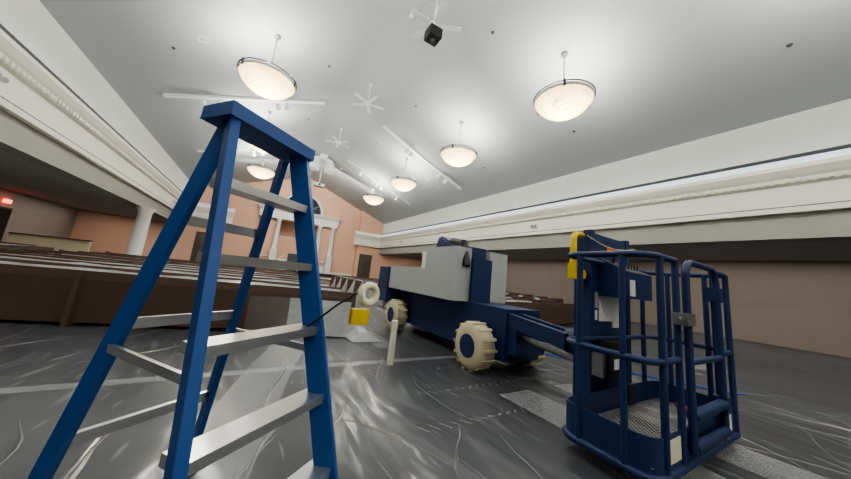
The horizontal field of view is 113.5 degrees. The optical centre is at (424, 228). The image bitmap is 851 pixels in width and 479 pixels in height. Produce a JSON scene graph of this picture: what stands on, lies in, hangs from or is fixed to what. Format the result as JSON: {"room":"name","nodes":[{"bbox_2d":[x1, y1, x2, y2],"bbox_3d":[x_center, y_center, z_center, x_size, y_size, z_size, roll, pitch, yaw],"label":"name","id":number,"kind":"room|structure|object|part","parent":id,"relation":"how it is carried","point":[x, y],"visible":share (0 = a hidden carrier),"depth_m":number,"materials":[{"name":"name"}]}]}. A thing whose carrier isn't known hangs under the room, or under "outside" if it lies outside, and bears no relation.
{"room":"church sanctuary","nodes":[
{"label":"church sanctuary","id":0,"kind":"room"},
{"bbox_2d":[0,70,9,82],"bbox_3d":[-7.324,-2.640,4.792,0.160,0.260,0.304,12,-11,-30],"label":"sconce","id":1,"kind":"object","parent":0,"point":[3,79],"depth_m":4.86,"materials":[{"name":"white"}]},
{"bbox_2d":[0,187,78,241],"bbox_3d":[-12.367,-1.336,2.443,0.120,2.780,33.400,12,-11,-30],"label":"wall","id":2,"kind":"structure","parent":0,"point":[23,213],"depth_m":13.61,"materials":[{"name":"orange paint"}]},
{"bbox_2d":[0,150,165,221],"bbox_3d":[-11.667,-2.583,3.001,7.820,0.001,33.400,12,-11,-30],"label":"ceiling","id":3,"kind":"structure","parent":0,"point":[19,175],"depth_m":10.75,"materials":[{"name":"grey paint"}]},
{"bbox_2d":[0,0,188,191],"bbox_3d":[-7.775,-4.098,5.523,0.001,1.010,33.400,12,-11,-30],"label":"wall","id":4,"kind":"structure","parent":0,"point":[35,28],"depth_m":6.95,"materials":[{"name":"white paint"}]},
{"bbox_2d":[0,23,235,223],"bbox_3d":[-6.967,-2.447,5.865,3.060,1.940,33.450,12,-11,-30],"label":"crown molding","id":5,"kind":"structure","parent":4,"relation":"attached to","point":[51,121],"depth_m":6.81,"materials":[{"name":"grey paint"}]},
{"bbox_2d":[70,185,232,260],"bbox_3d":[-19.245,-1.246,18.169,10.460,6.480,0.500,12,-11,-30],"label":"wall","id":6,"kind":"structure","parent":0,"point":[105,232],"depth_m":17.71,"materials":[{"name":"orange paint"}]},
{"bbox_2d":[190,231,205,260],"bbox_3d":[-15.633,1.401,19.742,1.200,2.310,0.103,12,-11,-30],"label":"door frame","id":7,"kind":"structure","parent":6,"relation":"attached to","point":[194,244],"depth_m":19.53,"materials":[{"name":"brown wood"}]},
{"bbox_2d":[221,179,360,273],"bbox_3d":[-10.929,-0.280,24.279,10.080,8.420,1.700,12,-11,-30],"label":"wall","id":8,"kind":"structure","parent":0,"point":[247,211],"depth_m":24.31,"materials":[{"name":"orange"}]},
{"bbox_2d":[287,195,322,215],"bbox_3d":[-10.301,-2.203,23.892,3.400,1.750,0.200,12,-11,-30],"label":"arch","id":9,"kind":"object","parent":8,"relation":"attached to","point":[315,199],"visible":0.33,"depth_m":24.45,"materials":[{"name":"white paint"}]},
{"bbox_2d":[258,203,351,275],"bbox_3d":[-10.402,0.991,22.920,10.080,4.820,0.945,12,-11,-30],"label":"trim","id":10,"kind":"structure","parent":8,"relation":"attached to","point":[280,215],"depth_m":23.85,"materials":[{"name":"white"}]},
{"bbox_2d":[270,268,354,280],"bbox_3d":[-10.296,3.471,21.851,23.000,0.380,6.000,12,-11,-30],"label":"floor","id":11,"kind":"structure","parent":0,"point":[324,275],"depth_m":22.06,"materials":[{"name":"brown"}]},
{"bbox_2d":[277,253,297,270],"bbox_3d":[-10.238,2.651,22.034,2.490,1.300,0.300,12,-11,-30],"label":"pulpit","id":12,"kind":"object","parent":11,"relation":"on","point":[291,257],"visible":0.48,"depth_m":21.79,"materials":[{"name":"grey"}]},
{"bbox_2d":[352,211,421,278],"bbox_3d":[-1.786,2.404,28.357,10.460,6.480,0.500,12,-11,-30],"label":"wall","id":13,"kind":"structure","parent":0,"point":[369,223],"depth_m":26.27,"materials":[{"name":"orange paint"}]},
{"bbox_2d":[356,254,371,277],"bbox_3d":[-5.519,3.516,25.644,1.200,2.310,0.103,12,-11,-30],"label":"door frame","id":14,"kind":"structure","parent":13,"relation":"attached to","point":[364,264],"depth_m":25.62,"materials":[{"name":"brown wood"}]},
{"bbox_2d":[0,280,850,478],"bbox_3d":[-2.859,2.333,9.513,32.000,0.001,36.300,12,-11,-30],"label":"floor","id":15,"kind":"structure","parent":0,"point":[397,401],"depth_m":2.10,"materials":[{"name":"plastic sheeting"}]},
{"bbox_2d":[0,241,53,250],"bbox_3d":[-13.163,0.369,6.667,2.861,0.702,9.730,12,-11,-30],"label":"pews","id":16,"kind":"object","parent":15,"relation":"on","point":[4,245],"visible":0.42,"depth_m":9.41,"materials":[{"name":"brown wood"}]},
{"bbox_2d":[6,232,91,251],"bbox_3d":[-16.724,0.831,12.440,2.400,1.000,0.220,12,-11,-30],"label":"wall","id":17,"kind":"structure","parent":15,"relation":"on","point":[65,244],"depth_m":12.45,"materials":[{"name":"beige paint"}]},
{"bbox_2d":[125,206,155,255],"bbox_3d":[-12.296,0.385,11.989,0.620,2.660,0.620,12,-11,-30],"label":"column","id":18,"kind":"structure","parent":15,"relation":"on","point":[137,240],"depth_m":11.90,"materials":[{"name":"white paint"}]},
{"bbox_2d":[0,245,380,341],"bbox_3d":[-6.563,1.221,7.472,6.796,0.703,12.042,12,-11,-30],"label":"pews","id":19,"kind":"object","parent":15,"relation":"on","point":[64,288],"visible":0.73,"depth_m":3.67,"materials":[{"name":"brown wood"}]},
{"bbox_2d":[27,100,379,478],"bbox_3d":[-0.699,0.344,1.025,0.880,1.497,0.666,2,-10,21],"label":"step ladder","id":20,"kind":"object","parent":15,"relation":"on","point":[192,450],"visible":1,"depth_m":0.94,"materials":[{"name":"blue metal"}]},
{"bbox_2d":[387,320,397,364],"bbox_3d":[-0.354,1.260,3.103,0.070,0.460,0.072,12,-11,-30],"label":"pvc pipe","id":21,"kind":"object","parent":15,"relation":"on","point":[392,343],"visible":1,"depth_m":3.08,"materials":[{"name":"beige plastic"}]},
{"bbox_2d":[421,252,425,267],"bbox_3d":[-0.004,2.894,18.816,0.620,2.660,0.620,12,-11,-30],"label":"column","id":22,"kind":"structure","parent":15,"relation":"on","point":[423,259],"depth_m":18.75,"materials":[{"name":"white paint"}]},
{"bbox_2d":[330,275,573,323],"bbox_3d":[0.469,2.687,11.575,6.564,0.711,12.042,12,-11,-30],"label":"pews","id":23,"kind":"object","parent":15,"relation":"on","point":[554,312],"visible":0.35,"depth_m":8.65,"materials":[{"name":"brown wood"}]},
{"bbox_2d":[506,291,563,303],"bbox_3d":[4.359,4.075,17.123,2.861,0.697,9.730,12,-11,-30],"label":"pews","id":24,"kind":"object","parent":15,"relation":"on","point":[559,301],"visible":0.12,"depth_m":14.17,"materials":[{"name":"brown wood"}]},
{"bbox_2d":[378,229,740,478],"bbox_3d":[0.628,0.870,3.822,1.478,1.687,4.761,12,-11,-30],"label":"boom lift","id":25,"kind":"object","parent":15,"relation":"on","point":[454,290],"visible":0.98,"depth_m":2.17,"materials":[{"name":"blue metal"}]},
{"bbox_2d":[545,353,744,394],"bbox_3d":[2.457,1.956,4.083,1.525,0.016,2.707,12,-11,-30],"label":"cable","id":26,"kind":"object","parent":15,"relation":"on","point":[655,377],"visible":0.33,"depth_m":3.62,"materials":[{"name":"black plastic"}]},
{"bbox_2d":[39,0,850,223],"bbox_3d":[-1.551,-4.617,9.762,14.640,2.818,34.100,12,-11,-30],"label":"ceiling","id":27,"kind":"structure","parent":0,"point":[660,74],"depth_m":7.98,"materials":[{"name":"grey paint"}]},
{"bbox_2d":[197,148,264,155],"bbox_3d":[-9.286,-4.414,15.457,4.924,1.975,0.270,12,-11,-30],"label":"track spotlight","id":28,"kind":"object","parent":27,"relation":"attached to","point":[245,149],"depth_m":15.22,"materials":[{"name":"white plastic"}]},
{"bbox_2d":[162,93,324,110],"bbox_3d":[-6.455,-4.913,10.592,4.914,1.971,0.270,12,-11,-30],"label":"track spotlight","id":29,"kind":"object","parent":27,"relation":"attached to","point":[221,98],"depth_m":10.29,"materials":[{"name":"white metal"}]},
{"bbox_2d":[248,111,271,152],"bbox_3d":[-6.604,-4.064,11.630,1.444,1.801,1.444,12,-11,-30],"label":"pendant light","id":30,"kind":"object","parent":27,"relation":"hanging from","point":[256,148],"visible":0.23,"depth_m":11.47,"materials":[{"name":"white glass"}]},
{"bbox_3d":[-6.679,-3.377,11.512,1.360,0.400,1.360,12,-11,-30],"label":"pendant glass","id":31,"kind":"part","parent":30,"relation":"part of","materials":[{"name":"white glass"}]},
{"bbox_2d":[246,153,275,178],"bbox_3d":[-8.875,-3.661,15.378,1.444,1.801,1.444,12,-11,-30],"label":"pendant light","id":32,"kind":"object","parent":27,"relation":"hanging from","point":[260,171],"visible":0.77,"depth_m":14.90,"materials":[{"name":"white glass"}]},
{"bbox_3d":[-8.950,-2.974,15.259,1.360,0.400,1.360,12,-11,-30],"label":"pendant glass","id":33,"kind":"part","parent":32,"relation":"part of","materials":[{"name":"white glass"}]},
{"bbox_2d":[237,34,296,99],"bbox_3d":[-4.189,-4.492,7.645,1.444,1.801,1.444,12,-11,-30],"label":"pendant light","id":34,"kind":"object","parent":27,"relation":"hanging from","point":[270,81],"visible":1,"depth_m":7.21,"materials":[{"name":"white glass"}]},
{"bbox_3d":[-4.263,-3.806,7.526,1.360,0.400,1.360,12,-11,-30],"label":"pendant glass","id":35,"kind":"part","parent":34,"relation":"part of","materials":[{"name":"white glass"}]},
{"bbox_2d":[309,153,341,188],"bbox_3d":[-6.869,-3.889,18.614,2.600,2.270,0.847,12,-11,-30],"label":"cluster","id":36,"kind":"object","parent":27,"relation":"hanging from","point":[327,162],"visible":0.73,"depth_m":18.55,"materials":[{"name":"white plastic"}]},
{"bbox_2d":[326,128,349,147],"bbox_3d":[-4.563,-4.968,15.065,1.332,0.930,1.288,12,-11,-30],"label":"ceiling fan","id":37,"kind":"object","parent":27,"relation":"hanging from","point":[338,142],"visible":1,"depth_m":14.90,"materials":[{"name":"white plastic"}]},
{"bbox_2d":[198,36,483,180],"bbox_3d":[-1.698,-4.129,9.838,10.029,0.100,9.172,12,-11,-30],"label":"recessed light","id":38,"kind":"object","parent":27,"relation":"in","point":[202,39],"visible":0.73,"depth_m":7.43,"materials":[{"name":"white plastic"}]},
{"bbox_2d":[351,83,383,113],"bbox_3d":[-2.173,-5.353,11.143,1.313,1.000,1.321,12,-11,-30],"label":"ceiling fan","id":39,"kind":"object","parent":27,"relation":"hanging from","point":[367,103],"visible":1,"depth_m":11.09,"materials":[{"name":"white plastic"}]},
{"bbox_2d":[363,178,384,204],"bbox_3d":[-3.317,-2.499,18.621,1.444,1.801,1.444,12,-11,-30],"label":"pendant light","id":40,"kind":"object","parent":27,"relation":"hanging from","point":[373,199],"visible":1,"depth_m":18.13,"materials":[{"name":"white glass"}]},
{"bbox_3d":[-3.391,-1.812,18.503,1.360,0.400,1.360,12,-11,-30],"label":"pendant glass","id":41,"kind":"part","parent":40,"relation":"part of","materials":[{"name":"white glass"}]},
{"bbox_2d":[347,160,410,204],"bbox_3d":[-2.973,-3.095,19.141,4.924,1.975,0.270,12,-11,-30],"label":"track spotlight","id":42,"kind":"object","parent":27,"relation":"attached to","point":[349,161],"depth_m":19.02,"materials":[{"name":"white plastic"}]},
{"bbox_2d":[390,158,416,190],"bbox_3d":[-1.046,-2.902,14.874,1.444,1.801,1.444,12,-11,-30],"label":"pendant light","id":43,"kind":"object","parent":27,"relation":"hanging from","point":[400,183],"visible":1,"depth_m":14.38,"materials":[{"name":"white glass"}]},
{"bbox_3d":[-1.120,-2.216,14.755,1.360,0.400,1.360,12,-11,-30],"label":"pendant glass","id":44,"kind":"part","parent":43,"relation":"part of","materials":[{"name":"white glass"}]},
{"bbox_2d":[382,125,461,189],"bbox_3d":[0.020,-3.560,14.370,4.914,1.971,0.270,12,-11,-30],"label":"track spotlight","id":45,"kind":"object","parent":27,"relation":"attached to","point":[385,127],"depth_m":14.18,"materials":[{"name":"white plastic"}]},
{"bbox_2d":[409,0,461,48],"bbox_3d":[0.103,-5.382,7.133,1.299,1.820,1.969,12,-11,-30],"label":"ceiling fan","id":46,"kind":"object","parent":27,"relation":"hanging from","point":[431,33],"visible":1,"depth_m":6.69,"materials":[{"name":"white plastic"}]},
{"bbox_2d":[440,121,476,166],"bbox_3d":[1.370,-3.331,10.889,1.444,1.801,1.444,12,-11,-30],"label":"pendant light","id":47,"kind":"object","parent":27,"relation":"hanging from","point":[456,155],"visible":1,"depth_m":10.40,"materials":[{"name":"white glass"}]},
{"bbox_3d":[1.295,-2.644,10.770,1.360,0.400,1.360,12,-11,-30],"label":"pendant glass","id":48,"kind":"part","parent":47,"relation":"part of","materials":[{"name":"white glass"}]},
{"bbox_2d":[171,31,792,209],"bbox_3d":[-2.973,-4.345,12.100,11.190,1.524,21.686,12,-11,-30],"label":"sprinkler","id":49,"kind":"object","parent":27,"relation":"attached to","point":[787,45],"visible":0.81,"depth_m":7.61,"materials":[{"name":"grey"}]},
{"bbox_2d":[533,52,595,120],"bbox_3d":[3.599,-3.726,7.210,1.444,1.801,1.444,12,-11,-30],"label":"pendant light","id":50,"kind":"object","parent":27,"relation":"hanging from","point":[565,99],"visible":1,"depth_m":6.77,"materials":[{"name":"white glass"}]},
{"bbox_3d":[3.525,-3.040,7.091,1.360,0.400,1.360,12,-11,-30],"label":"pendant glass","id":51,"kind":"part","parent":50,"relation":"part of","materials":[{"name":"white glass"}]},
{"bbox_2d":[383,98,850,233],"bbox_3d":[4.634,-1.504,12.765,0.001,1.010,33.400,12,-11,-30],"label":"wall","id":52,"kind":"structure","parent":0,"point":[823,127],"depth_m":8.01,"materials":[{"name":"white paint"}]},
{"bbox_2d":[353,144,850,254],"bbox_3d":[3.488,-0.261,11.966,3.060,1.940,33.450,12,-11,-30],"label":"crown molding","id":53,"kind":"structure","parent":52,"relation":"attached to","point":[802,197],"depth_m":7.56,"materials":[{"name":"grey paint"}]},
{"bbox_2d":[530,222,536,228],"bbox_3d":[4.610,-0.146,11.756,0.160,0.260,0.304,12,-11,-30],"label":"sconce","id":54,"kind":"object","parent":53,"relation":"attached to","point":[534,225],"depth_m":11.76,"materials":[{"name":"white"}]},
{"bbox_2d":[393,240,850,260],"bbox_3d":[8.035,1.536,14.498,7.820,0.001,33.400,12,-11,-30],"label":"ceiling","id":55,"kind":"structure","parent":0,"point":[837,250],"depth_m":8.79,"materials":[{"name":"grey paint"}]},
{"bbox_2d":[506,260,850,357],"bbox_3d":[9.596,3.255,15.259,2.600,2.780,33.400,12,-11,-30],"label":"wall","id":56,"kind":"structure","parent":0,"point":[803,305],"depth_m":9.45,"materials":[{"name":"paint"}]}
]}

